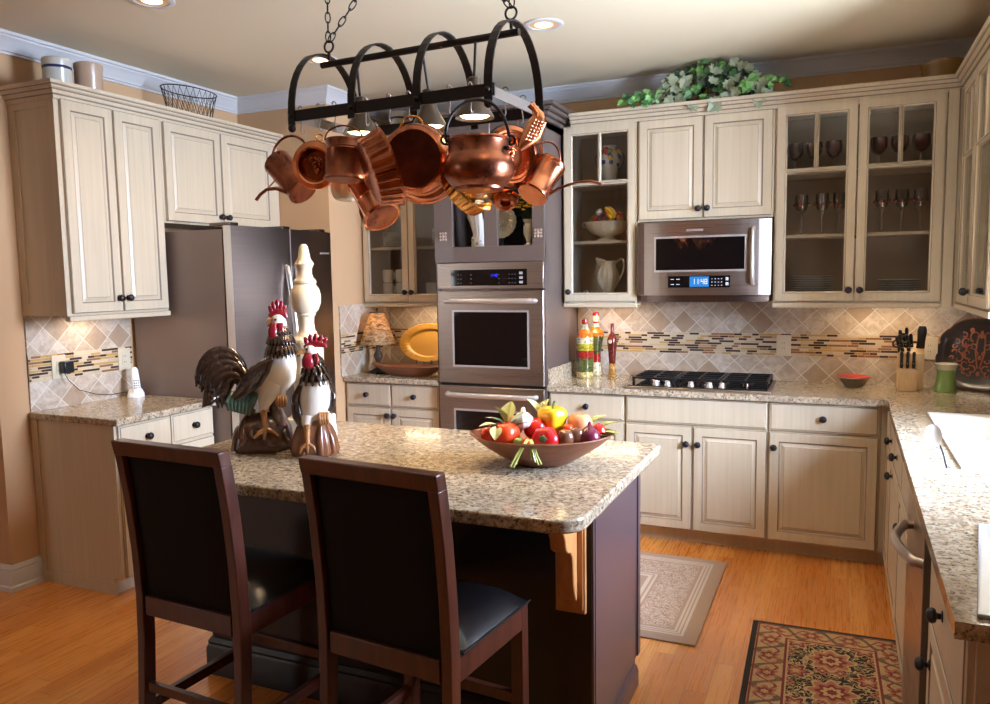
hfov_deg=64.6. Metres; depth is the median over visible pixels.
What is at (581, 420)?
pomegranate
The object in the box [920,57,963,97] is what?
bowl
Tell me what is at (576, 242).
shelf
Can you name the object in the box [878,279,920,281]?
dinner plate
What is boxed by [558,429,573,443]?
fig
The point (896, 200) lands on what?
glass
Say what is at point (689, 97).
basket
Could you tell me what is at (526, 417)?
garlic bulb
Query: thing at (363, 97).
hook
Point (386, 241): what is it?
dinner plate
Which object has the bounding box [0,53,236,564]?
wall
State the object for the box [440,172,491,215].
mold
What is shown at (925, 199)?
glass
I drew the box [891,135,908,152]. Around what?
goblet
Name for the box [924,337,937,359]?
wall outlet
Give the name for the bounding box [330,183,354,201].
copper pot
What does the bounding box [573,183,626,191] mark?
shelf
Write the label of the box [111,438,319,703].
counter chair
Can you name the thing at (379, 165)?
pan
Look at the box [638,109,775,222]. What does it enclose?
upper cabinet
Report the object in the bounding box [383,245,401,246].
dinner plate
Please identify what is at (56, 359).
wall outlet
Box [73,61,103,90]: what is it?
stoneware crock
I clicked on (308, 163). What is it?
copper pan
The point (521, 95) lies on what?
hook
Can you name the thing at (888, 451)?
base cabinet
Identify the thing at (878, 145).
goblet
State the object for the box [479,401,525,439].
leaf
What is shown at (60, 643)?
floor
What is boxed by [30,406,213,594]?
base cabinet
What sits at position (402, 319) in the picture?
tile
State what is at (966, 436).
sink
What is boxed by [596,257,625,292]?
pitcher
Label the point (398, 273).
mug
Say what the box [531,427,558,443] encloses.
bell pepper
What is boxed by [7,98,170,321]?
upper cabinet
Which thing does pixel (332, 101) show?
hook
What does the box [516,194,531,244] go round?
flower vase
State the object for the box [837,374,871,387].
dish
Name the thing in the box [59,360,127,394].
charger
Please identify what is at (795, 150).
goblet
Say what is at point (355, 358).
tile
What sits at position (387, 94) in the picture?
hook
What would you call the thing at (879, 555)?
post
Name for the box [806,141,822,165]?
goblet
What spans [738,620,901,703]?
patterned rug
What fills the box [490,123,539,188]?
pot
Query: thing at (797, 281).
dinner plate
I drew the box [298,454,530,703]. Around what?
counter chair
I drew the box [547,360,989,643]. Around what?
countertop
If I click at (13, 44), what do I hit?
trim
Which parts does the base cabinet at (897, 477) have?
knob, knob, knob, drawer, door, drawer, door, drawer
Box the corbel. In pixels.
[549,529,586,613]
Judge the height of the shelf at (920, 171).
0.018 m
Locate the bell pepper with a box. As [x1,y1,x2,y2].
[537,401,566,433]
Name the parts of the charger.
cord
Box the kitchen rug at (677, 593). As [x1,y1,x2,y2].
[640,551,726,646]
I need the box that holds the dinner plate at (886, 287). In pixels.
[877,286,920,288]
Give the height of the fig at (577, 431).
0.068 m
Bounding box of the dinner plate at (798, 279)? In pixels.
[788,278,831,280]
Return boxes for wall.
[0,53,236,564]
[384,64,948,533]
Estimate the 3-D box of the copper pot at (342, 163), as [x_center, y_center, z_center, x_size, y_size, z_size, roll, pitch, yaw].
[-0.525,-0.691,2.723,0.146,0.197,0.149,2,6,24]
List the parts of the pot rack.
knob, rail, chain, chain, lamp shade, stem, bulb, long rail, stem, lamp shade, long rail, lamp shade, stem, bulb, knob, chain, rail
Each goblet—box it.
[788,143,803,166]
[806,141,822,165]
[825,140,842,165]
[870,136,887,162]
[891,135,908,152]
[912,133,930,160]
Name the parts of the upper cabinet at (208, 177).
door, knob, knob, door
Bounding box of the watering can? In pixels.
[255,135,315,203]
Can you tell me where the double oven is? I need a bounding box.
[437,261,545,430]
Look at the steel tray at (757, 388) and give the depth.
4.55 m
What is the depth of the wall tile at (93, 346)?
4.34 m
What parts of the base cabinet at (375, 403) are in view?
drawer, door, drawer, door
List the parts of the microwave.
hinge trim, handle, trim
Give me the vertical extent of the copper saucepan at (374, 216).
0.221 m
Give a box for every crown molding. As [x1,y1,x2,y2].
[0,78,282,146]
[569,15,989,127]
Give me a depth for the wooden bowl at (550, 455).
2.68 m
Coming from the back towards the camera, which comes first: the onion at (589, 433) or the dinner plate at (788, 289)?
the dinner plate at (788, 289)
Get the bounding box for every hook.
[316,103,323,131]
[332,101,338,129]
[362,97,369,125]
[386,93,392,122]
[406,90,412,120]
[468,81,473,112]
[500,86,508,115]
[517,95,526,123]
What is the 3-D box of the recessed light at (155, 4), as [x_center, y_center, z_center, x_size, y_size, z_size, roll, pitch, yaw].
[-1.527,-1.563,3.484,0.200,0.012,0.200,2,6,24]
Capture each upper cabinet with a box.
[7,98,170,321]
[159,121,279,229]
[362,200,436,306]
[563,122,640,306]
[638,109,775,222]
[773,92,947,307]
[941,49,989,318]
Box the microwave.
[638,218,773,301]
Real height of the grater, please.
0.156 m
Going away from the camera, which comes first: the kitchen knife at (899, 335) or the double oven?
the kitchen knife at (899, 335)
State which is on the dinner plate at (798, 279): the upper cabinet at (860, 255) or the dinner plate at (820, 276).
the dinner plate at (820, 276)
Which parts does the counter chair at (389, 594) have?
leg, rail, backrest, rail, leg, leg, seat frame, seat, leg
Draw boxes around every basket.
[160,84,216,116]
[686,93,745,100]
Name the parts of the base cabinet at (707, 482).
door, knob, drawer, knob, door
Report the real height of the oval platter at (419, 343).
0.338 m
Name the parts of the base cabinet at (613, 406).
knob, drawer, door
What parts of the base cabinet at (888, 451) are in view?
drawer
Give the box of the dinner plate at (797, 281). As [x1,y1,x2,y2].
[788,280,833,282]
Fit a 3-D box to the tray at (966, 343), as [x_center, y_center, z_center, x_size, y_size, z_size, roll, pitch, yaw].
[2.665,0.013,4.309,0.082,0.395,0.462,-4,7,-33]
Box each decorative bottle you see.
[576,319,593,377]
[590,312,603,375]
[607,323,616,376]
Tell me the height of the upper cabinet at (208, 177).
0.582 m
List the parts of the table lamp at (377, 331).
lamp shade, stem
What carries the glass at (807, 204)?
on the upper cabinet at (860, 255)
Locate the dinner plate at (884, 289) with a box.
[878,288,920,290]
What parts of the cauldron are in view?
bail handle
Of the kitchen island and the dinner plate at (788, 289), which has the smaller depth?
the kitchen island
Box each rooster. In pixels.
[194,299,299,453]
[290,333,339,456]
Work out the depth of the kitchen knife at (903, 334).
4.39 m
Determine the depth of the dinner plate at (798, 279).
4.49 m
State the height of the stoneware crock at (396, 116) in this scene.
0.235 m
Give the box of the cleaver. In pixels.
[916,326,926,348]
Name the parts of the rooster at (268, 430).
leg, leg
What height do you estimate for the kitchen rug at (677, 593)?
0.008 m
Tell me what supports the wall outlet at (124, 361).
attached to the wall tile at (93, 346)
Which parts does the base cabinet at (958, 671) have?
knob, knob, door, drawer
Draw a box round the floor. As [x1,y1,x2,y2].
[0,534,894,703]
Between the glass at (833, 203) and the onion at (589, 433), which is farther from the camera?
the glass at (833, 203)
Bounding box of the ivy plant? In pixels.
[617,56,791,111]
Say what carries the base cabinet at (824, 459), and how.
on the floor
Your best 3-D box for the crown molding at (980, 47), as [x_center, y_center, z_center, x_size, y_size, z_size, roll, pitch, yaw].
[1.373,-1.359,3.898,2.450,0.080,1.120,2,6,24]
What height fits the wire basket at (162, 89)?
0.238 m
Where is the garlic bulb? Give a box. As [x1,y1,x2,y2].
[513,407,532,428]
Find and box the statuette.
[467,213,483,246]
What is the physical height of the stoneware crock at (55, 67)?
0.205 m
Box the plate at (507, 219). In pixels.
[483,210,516,245]
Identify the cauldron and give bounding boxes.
[440,98,515,192]
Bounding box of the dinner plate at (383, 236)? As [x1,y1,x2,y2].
[383,236,400,237]
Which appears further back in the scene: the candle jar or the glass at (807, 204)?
the glass at (807, 204)
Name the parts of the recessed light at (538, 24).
bulb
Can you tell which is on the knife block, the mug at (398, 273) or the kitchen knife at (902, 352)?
the kitchen knife at (902, 352)
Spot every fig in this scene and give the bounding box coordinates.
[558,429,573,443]
[570,427,582,442]
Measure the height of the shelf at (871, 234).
0.018 m
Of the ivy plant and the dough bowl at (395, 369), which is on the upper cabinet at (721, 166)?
the ivy plant
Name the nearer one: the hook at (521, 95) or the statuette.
the hook at (521, 95)
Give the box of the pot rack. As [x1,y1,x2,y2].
[288,0,543,137]
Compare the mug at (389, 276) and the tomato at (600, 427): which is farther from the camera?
the mug at (389, 276)
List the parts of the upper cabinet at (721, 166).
door, knob, knob, door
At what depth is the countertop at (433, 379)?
5.29 m
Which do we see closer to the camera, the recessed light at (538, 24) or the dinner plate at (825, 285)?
the recessed light at (538, 24)
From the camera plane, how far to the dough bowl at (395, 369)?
5.33 m
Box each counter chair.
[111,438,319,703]
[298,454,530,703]
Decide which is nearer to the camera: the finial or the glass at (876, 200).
the finial
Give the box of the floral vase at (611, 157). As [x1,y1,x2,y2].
[595,145,624,179]
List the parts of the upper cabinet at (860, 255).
door, knob, light rail, knob, door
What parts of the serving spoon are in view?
handle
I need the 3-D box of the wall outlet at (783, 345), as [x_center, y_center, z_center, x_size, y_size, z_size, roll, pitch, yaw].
[1.777,-0.040,4.819,0.084,0.128,0.008,2,6,24]
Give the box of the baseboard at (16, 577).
[0,555,44,592]
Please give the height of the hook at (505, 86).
0.100 m
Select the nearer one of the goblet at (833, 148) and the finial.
the finial
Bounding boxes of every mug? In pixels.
[382,270,395,282]
[383,283,395,293]
[395,269,401,282]
[396,283,402,293]
[426,282,436,293]
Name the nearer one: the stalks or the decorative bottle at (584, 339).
the stalks
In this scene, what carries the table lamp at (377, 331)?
on the countertop at (433, 379)
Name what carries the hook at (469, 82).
hanging from the pot rack
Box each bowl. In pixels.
[372,362,437,376]
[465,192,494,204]
[470,428,614,467]
[825,140,842,157]
[912,133,930,151]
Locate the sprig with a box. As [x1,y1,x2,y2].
[486,417,527,426]
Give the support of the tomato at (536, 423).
in the wooden bowl at (550, 455)
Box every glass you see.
[793,194,810,234]
[813,193,830,233]
[830,192,844,233]
[873,190,890,231]
[893,189,910,231]
[911,188,929,230]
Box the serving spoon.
[924,424,947,468]
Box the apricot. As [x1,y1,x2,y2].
[562,424,572,429]
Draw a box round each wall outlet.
[51,355,66,379]
[118,348,130,370]
[776,335,790,355]
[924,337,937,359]
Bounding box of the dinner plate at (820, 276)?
[789,275,833,277]
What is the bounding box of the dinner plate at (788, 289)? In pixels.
[788,289,832,290]
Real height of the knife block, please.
0.254 m
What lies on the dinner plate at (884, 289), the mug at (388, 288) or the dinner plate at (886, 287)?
the dinner plate at (886, 287)
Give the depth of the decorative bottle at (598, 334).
5.20 m
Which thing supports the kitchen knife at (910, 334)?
in the knife block
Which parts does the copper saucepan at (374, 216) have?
handle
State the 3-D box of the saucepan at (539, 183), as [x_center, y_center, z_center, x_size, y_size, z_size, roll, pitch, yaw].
[0.205,-0.595,2.615,0.270,0.213,0.147,-2,6,-12]
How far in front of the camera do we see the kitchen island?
2.67 m
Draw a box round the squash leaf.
[527,399,548,412]
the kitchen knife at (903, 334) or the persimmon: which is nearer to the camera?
the persimmon
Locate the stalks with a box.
[510,439,541,467]
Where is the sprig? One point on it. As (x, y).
(498, 419)
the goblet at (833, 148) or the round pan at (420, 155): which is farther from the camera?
the goblet at (833, 148)
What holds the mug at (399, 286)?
in the upper cabinet at (415, 222)
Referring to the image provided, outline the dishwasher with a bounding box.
[891,484,930,703]
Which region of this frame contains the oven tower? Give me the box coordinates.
[434,99,577,427]
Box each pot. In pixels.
[323,125,365,183]
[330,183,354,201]
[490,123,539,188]
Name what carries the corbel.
attached to the kitchen island
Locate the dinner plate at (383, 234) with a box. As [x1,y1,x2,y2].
[383,234,400,235]
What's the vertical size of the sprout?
0.040 m
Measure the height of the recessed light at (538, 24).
0.012 m
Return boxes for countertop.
[29,395,215,426]
[203,421,659,533]
[344,371,438,385]
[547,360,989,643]
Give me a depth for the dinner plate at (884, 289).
4.33 m
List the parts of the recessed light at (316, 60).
bulb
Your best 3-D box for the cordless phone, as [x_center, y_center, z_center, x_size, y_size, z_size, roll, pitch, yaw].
[-2.108,0.178,4.588,0.096,0.177,0.079,-5,7,-36]
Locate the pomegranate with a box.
[567,413,592,428]
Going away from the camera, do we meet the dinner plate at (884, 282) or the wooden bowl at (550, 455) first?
the wooden bowl at (550, 455)
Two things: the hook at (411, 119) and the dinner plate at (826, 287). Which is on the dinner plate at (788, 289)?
the dinner plate at (826, 287)
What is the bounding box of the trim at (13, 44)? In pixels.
[0,28,976,122]
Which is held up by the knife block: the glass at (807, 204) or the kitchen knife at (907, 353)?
the kitchen knife at (907, 353)
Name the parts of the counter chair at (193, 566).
leg, rail, backrest, rail, leg, seat, seat frame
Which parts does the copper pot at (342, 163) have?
bail handle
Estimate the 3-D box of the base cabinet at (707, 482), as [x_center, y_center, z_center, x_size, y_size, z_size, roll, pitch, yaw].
[1.261,0.668,4.778,0.804,0.873,0.658,2,6,24]
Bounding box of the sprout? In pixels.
[513,437,522,443]
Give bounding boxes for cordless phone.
[127,367,144,397]
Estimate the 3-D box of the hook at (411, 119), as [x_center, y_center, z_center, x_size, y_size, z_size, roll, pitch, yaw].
[-0.292,-0.840,2.667,0.005,0.100,0.036,2,6,27]
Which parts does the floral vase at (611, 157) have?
handle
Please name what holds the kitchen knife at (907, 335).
in the knife block
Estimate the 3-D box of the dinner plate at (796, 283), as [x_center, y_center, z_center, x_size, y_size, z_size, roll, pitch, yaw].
[1.849,-0.400,4.580,0.250,0.014,0.250,2,6,24]
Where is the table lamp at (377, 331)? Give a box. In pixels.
[360,308,395,373]
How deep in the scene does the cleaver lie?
4.34 m
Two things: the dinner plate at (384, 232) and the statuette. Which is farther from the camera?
the dinner plate at (384, 232)
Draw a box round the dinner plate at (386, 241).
[383,241,400,242]
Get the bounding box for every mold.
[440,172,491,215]
[492,189,518,210]
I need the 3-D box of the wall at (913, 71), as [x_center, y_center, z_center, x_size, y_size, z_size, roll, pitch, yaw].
[1.073,-0.351,5.201,4.037,2.829,0.150,2,6,24]
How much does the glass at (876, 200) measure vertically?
0.235 m
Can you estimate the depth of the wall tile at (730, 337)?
4.87 m
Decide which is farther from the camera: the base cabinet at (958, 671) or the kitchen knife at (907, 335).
the kitchen knife at (907, 335)
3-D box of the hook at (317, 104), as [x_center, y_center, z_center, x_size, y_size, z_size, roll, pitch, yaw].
[-0.635,-0.851,2.841,0.005,0.100,0.036,2,6,27]
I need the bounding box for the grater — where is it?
[517,102,545,150]
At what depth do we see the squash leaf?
2.84 m
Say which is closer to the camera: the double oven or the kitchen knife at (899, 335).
the kitchen knife at (899, 335)
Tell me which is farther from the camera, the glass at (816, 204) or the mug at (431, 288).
the mug at (431, 288)
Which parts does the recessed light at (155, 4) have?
bulb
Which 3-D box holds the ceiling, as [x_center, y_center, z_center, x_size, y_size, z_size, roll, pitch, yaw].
[-2.571,-1.476,2.192,8.650,0.100,8.350,2,6,24]
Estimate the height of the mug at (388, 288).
0.094 m
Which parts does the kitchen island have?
moulding, panel, moulding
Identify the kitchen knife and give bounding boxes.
[898,334,903,351]
[900,351,903,367]
[902,333,905,347]
[905,334,910,351]
[906,352,909,368]
[909,333,913,346]
[912,352,915,368]
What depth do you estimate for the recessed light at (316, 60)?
4.46 m
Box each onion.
[581,421,600,441]
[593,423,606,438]
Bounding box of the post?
[876,407,888,563]
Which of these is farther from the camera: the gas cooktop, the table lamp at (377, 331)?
the table lamp at (377, 331)
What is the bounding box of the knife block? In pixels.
[896,344,924,391]
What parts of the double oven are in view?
display glass, handle, control panel, handle, oven door, oven door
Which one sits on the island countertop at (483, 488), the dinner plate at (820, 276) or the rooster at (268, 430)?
the rooster at (268, 430)
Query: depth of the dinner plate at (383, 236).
5.59 m
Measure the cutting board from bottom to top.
0.008 m
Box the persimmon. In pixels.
[481,427,491,440]
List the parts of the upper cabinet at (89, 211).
panel, door, light rail, knob, knob, door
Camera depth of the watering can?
2.90 m
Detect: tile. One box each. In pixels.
[23,316,132,411]
[338,304,390,376]
[390,307,437,364]
[580,301,986,385]
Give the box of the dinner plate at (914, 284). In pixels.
[878,283,919,286]
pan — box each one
[292,133,331,189]
[357,126,405,205]
[387,115,448,195]
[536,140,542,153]
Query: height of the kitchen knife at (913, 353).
0.096 m
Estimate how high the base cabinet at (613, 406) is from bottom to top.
0.873 m
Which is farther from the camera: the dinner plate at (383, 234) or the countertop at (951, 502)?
the dinner plate at (383, 234)
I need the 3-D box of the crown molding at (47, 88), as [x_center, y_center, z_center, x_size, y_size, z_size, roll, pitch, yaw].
[-1.962,-1.358,4.609,0.392,0.080,1.720,2,6,24]
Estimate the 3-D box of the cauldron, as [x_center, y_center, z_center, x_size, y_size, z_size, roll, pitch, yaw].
[-0.053,-0.659,2.488,0.229,0.289,0.229,2,6,24]
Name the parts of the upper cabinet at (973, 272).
corner filler, knob, door, glass pane, light rail, door, glass pane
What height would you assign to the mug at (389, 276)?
0.094 m
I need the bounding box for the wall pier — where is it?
[237,104,383,421]
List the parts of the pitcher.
spout, handle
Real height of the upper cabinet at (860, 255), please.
1.133 m
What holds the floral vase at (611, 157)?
on the upper cabinet at (581, 201)
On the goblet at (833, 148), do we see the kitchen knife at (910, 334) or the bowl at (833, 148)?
the bowl at (833, 148)
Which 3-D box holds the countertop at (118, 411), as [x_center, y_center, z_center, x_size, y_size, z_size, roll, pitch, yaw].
[-2.008,0.310,4.270,0.636,0.035,0.677,2,6,24]
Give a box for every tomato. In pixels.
[490,421,519,442]
[524,418,545,438]
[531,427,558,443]
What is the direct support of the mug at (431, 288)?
in the upper cabinet at (415, 222)
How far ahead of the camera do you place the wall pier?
5.35 m
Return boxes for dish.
[406,187,447,203]
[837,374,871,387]
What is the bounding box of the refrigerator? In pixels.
[134,222,336,443]
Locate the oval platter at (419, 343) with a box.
[399,323,437,363]
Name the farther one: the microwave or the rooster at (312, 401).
the microwave
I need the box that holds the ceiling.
[0,0,989,99]
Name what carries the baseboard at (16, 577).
attached to the wall at (19, 533)
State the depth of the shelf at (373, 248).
5.57 m
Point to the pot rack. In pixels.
(426, 101)
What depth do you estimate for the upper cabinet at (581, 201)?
4.99 m
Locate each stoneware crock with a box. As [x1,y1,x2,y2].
[41,56,72,82]
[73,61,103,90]
[390,111,407,123]
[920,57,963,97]
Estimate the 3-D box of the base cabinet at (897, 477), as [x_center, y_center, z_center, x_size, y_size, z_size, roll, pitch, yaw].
[1.933,0.817,3.127,0.660,0.873,1.185,2,6,24]
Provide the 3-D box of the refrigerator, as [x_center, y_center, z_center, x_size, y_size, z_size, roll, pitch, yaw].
[-1.560,0.170,4.957,0.863,1.889,0.940,2,6,24]
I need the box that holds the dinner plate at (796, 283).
[790,282,833,284]
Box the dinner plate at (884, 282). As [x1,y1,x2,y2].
[879,281,921,283]
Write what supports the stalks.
in the wooden bowl at (550, 455)
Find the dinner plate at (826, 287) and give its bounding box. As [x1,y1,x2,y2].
[788,286,831,289]
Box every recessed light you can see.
[129,0,175,8]
[303,55,336,64]
[524,18,563,31]
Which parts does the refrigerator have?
door, handle, door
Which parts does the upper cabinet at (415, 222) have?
door, light rail, door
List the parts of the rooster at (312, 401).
leg, leg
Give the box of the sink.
[927,412,989,471]
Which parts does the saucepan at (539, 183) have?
hoop handle, spout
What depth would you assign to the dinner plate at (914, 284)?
4.33 m
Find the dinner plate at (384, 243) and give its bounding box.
[384,243,400,244]
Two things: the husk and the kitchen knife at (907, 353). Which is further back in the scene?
the kitchen knife at (907, 353)
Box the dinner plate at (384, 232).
[383,232,400,233]
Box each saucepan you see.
[347,177,400,230]
[518,141,600,205]
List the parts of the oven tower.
crown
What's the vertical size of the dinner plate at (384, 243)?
0.014 m
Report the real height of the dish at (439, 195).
0.185 m
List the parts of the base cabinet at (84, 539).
panel, door, drawer, knob, drawer, door, knob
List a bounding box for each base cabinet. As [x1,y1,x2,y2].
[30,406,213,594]
[346,382,439,427]
[549,391,625,441]
[626,395,768,549]
[767,402,880,562]
[883,411,890,572]
[884,422,908,679]
[914,560,989,703]
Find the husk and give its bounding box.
[592,415,618,438]
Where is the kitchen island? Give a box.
[206,473,640,703]
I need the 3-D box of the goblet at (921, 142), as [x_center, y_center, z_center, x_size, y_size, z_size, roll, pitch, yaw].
[2.339,-1.106,4.296,0.092,0.172,0.092,2,6,24]
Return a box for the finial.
[288,244,335,433]
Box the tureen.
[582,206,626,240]
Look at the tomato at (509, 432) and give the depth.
2.71 m
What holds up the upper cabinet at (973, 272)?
attached to the wall
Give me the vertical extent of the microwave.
0.474 m
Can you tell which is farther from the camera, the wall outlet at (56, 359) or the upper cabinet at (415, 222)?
the upper cabinet at (415, 222)
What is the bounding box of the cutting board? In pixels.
[977,523,989,618]
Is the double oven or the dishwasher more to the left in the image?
the double oven
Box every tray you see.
[623,379,776,393]
[935,318,989,390]
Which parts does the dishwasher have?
handle, door panel, trim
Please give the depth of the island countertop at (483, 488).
2.67 m
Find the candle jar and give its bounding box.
[934,362,958,392]
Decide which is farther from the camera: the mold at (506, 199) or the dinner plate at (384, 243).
the dinner plate at (384, 243)
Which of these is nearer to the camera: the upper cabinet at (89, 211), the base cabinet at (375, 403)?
the upper cabinet at (89, 211)
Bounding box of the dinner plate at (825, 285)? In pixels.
[789,284,833,286]
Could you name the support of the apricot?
in the wooden bowl at (550, 455)
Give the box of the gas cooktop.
[623,370,776,393]
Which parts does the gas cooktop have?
knob, knob, glass, knob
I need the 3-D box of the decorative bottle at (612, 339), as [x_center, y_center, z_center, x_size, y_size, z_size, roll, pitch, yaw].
[0.768,-0.012,5.133,0.064,0.355,0.068,2,6,24]
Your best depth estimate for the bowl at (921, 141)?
4.26 m
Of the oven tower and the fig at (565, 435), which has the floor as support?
the oven tower
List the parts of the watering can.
spout, hoop handle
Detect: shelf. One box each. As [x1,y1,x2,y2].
[371,246,434,250]
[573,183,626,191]
[574,240,626,245]
[786,230,929,239]
[787,165,931,180]
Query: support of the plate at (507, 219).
in the oven tower

